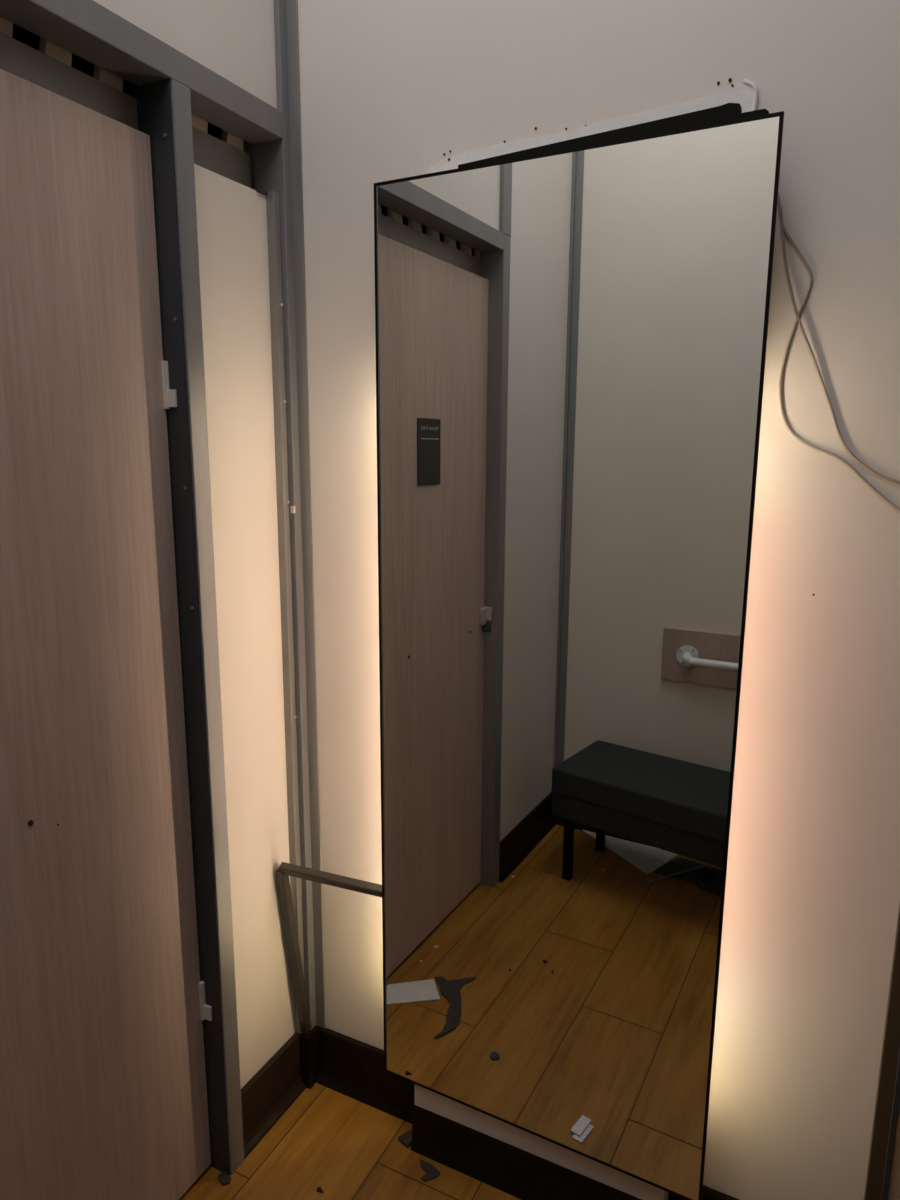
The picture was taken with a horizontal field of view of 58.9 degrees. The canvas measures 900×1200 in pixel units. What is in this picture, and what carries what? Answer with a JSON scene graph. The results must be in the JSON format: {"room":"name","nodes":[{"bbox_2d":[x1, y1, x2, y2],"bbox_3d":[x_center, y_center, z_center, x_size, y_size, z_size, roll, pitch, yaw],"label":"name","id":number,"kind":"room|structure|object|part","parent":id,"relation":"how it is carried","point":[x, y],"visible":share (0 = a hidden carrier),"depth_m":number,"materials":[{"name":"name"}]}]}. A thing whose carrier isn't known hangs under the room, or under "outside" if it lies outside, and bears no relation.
{"room":"fitting room","nodes":[
{"label":"fitting room","id":0,"kind":"room"},
{"bbox_2d":[12,23,221,139],"bbox_3d":[-0.839,-0.280,0.980,0.040,3.200,1.705,6,12,26],"label":"wall","id":1,"kind":"structure","parent":0,"point":[20,34],"depth_m":1.30,"materials":[{"name":"black"}]},
{"bbox_2d":[94,0,276,108],"bbox_3d":[-0.728,-0.269,0.925,0.048,3.200,1.705,6,12,26],"label":"wall","id":2,"kind":"structure","parent":0,"point":[234,39],"depth_m":1.40,"materials":[{"name":"white paint"}]},
{"bbox_2d":[0,17,137,129],"bbox_3d":[-0.586,-0.803,1.227,0.019,0.069,0.245,6,12,26],"label":"air vent","id":3,"kind":"object","parent":2,"relation":"attached to","point":[47,65],"depth_m":1.21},
{"bbox_2d":[0,69,211,1199],"bbox_3d":[-0.686,0.280,1.163,0.070,2.009,0.826,6,12,26],"label":"door","id":4,"kind":"structure","parent":2,"relation":"in","point":[104,1009],"depth_m":1.30,"materials":[{"name":"brown wood"}]},
{"bbox_2d":[0,0,282,144],"bbox_3d":[-0.601,-0.830,1.075,0.075,0.048,1.092,6,12,26],"label":"trim","id":5,"kind":"structure","parent":2,"relation":"attached to","point":[86,29],"depth_m":1.25,"materials":[{"name":"grey paint"}]},
{"bbox_2d":[134,78,243,1174],"bbox_3d":[-0.486,0.179,1.522,0.085,2.100,0.046,6,12,26],"label":"trim","id":6,"kind":"structure","parent":2,"relation":"attached to","point":[163,106],"depth_m":1.46,"materials":[{"name":"grey paint"}]},
{"bbox_2d":[191,114,251,188],"bbox_3d":[-0.439,-0.850,1.517,0.019,0.083,0.158,6,12,26],"label":"air vent","id":7,"kind":"object","parent":2,"relation":"attached to","point":[226,157],"depth_m":1.51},
{"bbox_2d":[241,1032,305,1159],"bbox_3d":[-0.397,1.118,1.832,0.028,0.140,0.270,6,12,26],"label":"baseboard","id":8,"kind":"structure","parent":2,"relation":"attached to","point":[276,1086],"depth_m":1.81,"materials":[{"name":"black wood"}]},
{"bbox_2d":[194,164,295,1087],"bbox_3d":[-0.418,0.205,1.660,0.020,1.998,0.268,6,12,26],"label":"wall panel","id":9,"kind":"object","parent":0,"point":[231,215],"visible":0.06,"depth_m":1.61,"materials":[{"name":"white paint"}]},
{"bbox_2d":[179,1083,520,1199],"bbox_3d":[-0.228,1.377,0.979,1.385,0.050,1.745,6,12,26],"label":"floor","id":10,"kind":"structure","parent":0,"point":[350,1148],"depth_m":1.71,"materials":[{"name":"brown wood"}]},
{"bbox_2d":[218,1170,231,1185],"bbox_3d":[-0.475,1.216,1.673,0.035,0.006,0.021,9,14,38],"label":"crumb","id":11,"kind":"object","parent":10,"relation":"on","point":[224,1178],"visible":1,"depth_m":1.67,"materials":[{"name":"grey rubber"}]},
{"bbox_2d":[398,1129,411,1148],"bbox_3d":[-0.090,1.196,1.774,0.031,0.010,0.042,10,14,41],"label":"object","id":12,"kind":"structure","parent":10,"relation":"on","point":[405,1139],"depth_m":1.76,"materials":[{"name":"grey rubber"}]},
{"bbox_2d":[420,1159,440,1181],"bbox_3d":[-0.050,1.216,1.692,0.055,0.002,0.042,6,12,26],"label":"scrap","id":13,"kind":"object","parent":10,"relation":"on","point":[431,1172],"visible":1,"depth_m":1.69,"materials":[{"name":"black plastic"}]},
{"bbox_2d":[243,0,899,1199],"bbox_3d":[0.189,-0.361,1.435,1.345,3.200,0.057,6,12,26],"label":"wall","id":14,"kind":"structure","parent":0,"point":[390,89],"depth_m":1.35,"materials":[{"name":"white paint"}]},
{"bbox_2d":[255,0,325,1088],"bbox_3d":[-0.351,-0.402,1.636,0.095,3.200,0.075,6,12,26],"label":"trim","id":15,"kind":"structure","parent":14,"relation":"attached to","point":[279,178],"depth_m":1.68,"materials":[{"name":"grey paint"}]},
{"bbox_3d":[-0.342,1.099,1.927,0.040,0.141,0.048,6,12,26],"label":"skirting corner","id":16,"kind":"part","parent":15,"relation":"part of","materials":[{"name":"black wood"}]},
{"bbox_2d":[276,862,381,1033],"bbox_3d":[-0.248,0.817,1.781,0.276,0.459,0.078,6,12,26],"label":"metal bracket","id":17,"kind":"object","parent":14,"relation":"attached to","point":[285,870],"visible":0.86,"depth_m":1.79,"materials":[{"name":"grey metal"}]},
{"bbox_2d":[316,1027,414,1123],"bbox_3d":[-0.189,1.113,1.865,0.309,0.140,0.024,6,12,26],"label":"baseboard","id":18,"kind":"structure","parent":14,"relation":"attached to","point":[353,1068],"depth_m":1.87,"materials":[{"name":"black wood"}]},
{"bbox_2d":[410,1084,668,1199],"bbox_3d":[0.179,0.253,1.482,0.543,1.975,0.086,6,12,26],"label":"trim","id":19,"kind":"structure","parent":14,"relation":"attached to","point":[519,1163],"depth_m":1.64,"materials":[{"name":"black wood"}]},
{"bbox_2d":[374,103,783,1199],"bbox_3d":[0.180,0.157,1.465,0.677,1.835,0.091,6,12,27],"label":"mirror","id":20,"kind":"object","parent":14,"relation":"attached to","point":[571,335],"visible":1,"depth_m":1.39,"materials":[{"name":"clear glass"}]},
{"bbox_3d":[0.236,-0.721,1.244,0.493,0.026,0.020,6,12,27],"label":"mounting rail","id":21,"kind":"part","parent":20,"relation":"part of","materials":[{"name":"metal"}]},
{"bbox_2d":[668,1185,739,1199],"bbox_3d":[0.575,1.198,1.493,0.327,0.118,0.024,6,12,26],"label":"baseboard","id":22,"kind":"structure","parent":14,"relation":"attached to","point":[708,1193],"depth_m":1.52,"materials":[{"name":"black wood"}]},
{"bbox_2d":[777,197,899,483],"bbox_3d":[0.604,-0.398,1.188,0.275,0.473,0.008,6,12,26],"label":"cable","id":23,"kind":"object","parent":14,"relation":"attached to","point":[853,456],"visible":0.94,"depth_m":1.21,"materials":[{"name":"grey plastic"}]},
{"bbox_2d":[778,193,899,510],"bbox_3d":[0.605,-0.379,1.194,0.275,0.532,0.004,6,12,26],"label":"cable","id":24,"kind":"object","parent":14,"relation":"attached to","point":[853,469],"visible":0.89,"depth_m":1.22,"materials":[{"name":"grey plastic"}]},
{"bbox_2d":[864,903,899,1199],"bbox_3d":[0.742,-0.299,1.123,0.032,3.200,0.032,6,12,26],"label":"trim","id":25,"kind":"structure","parent":14,"relation":"attached to","point":[887,1102],"depth_m":1.33,"materials":[{"name":"metal"}]},
{"bbox_2d":[887,1104,899,1199],"bbox_3d":[0.405,-0.158,0.370,0.050,3.200,1.745,6,12,26],"label":"wall","id":26,"kind":"structure","parent":0,"point":[894,1184],"depth_m":1.30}
]}

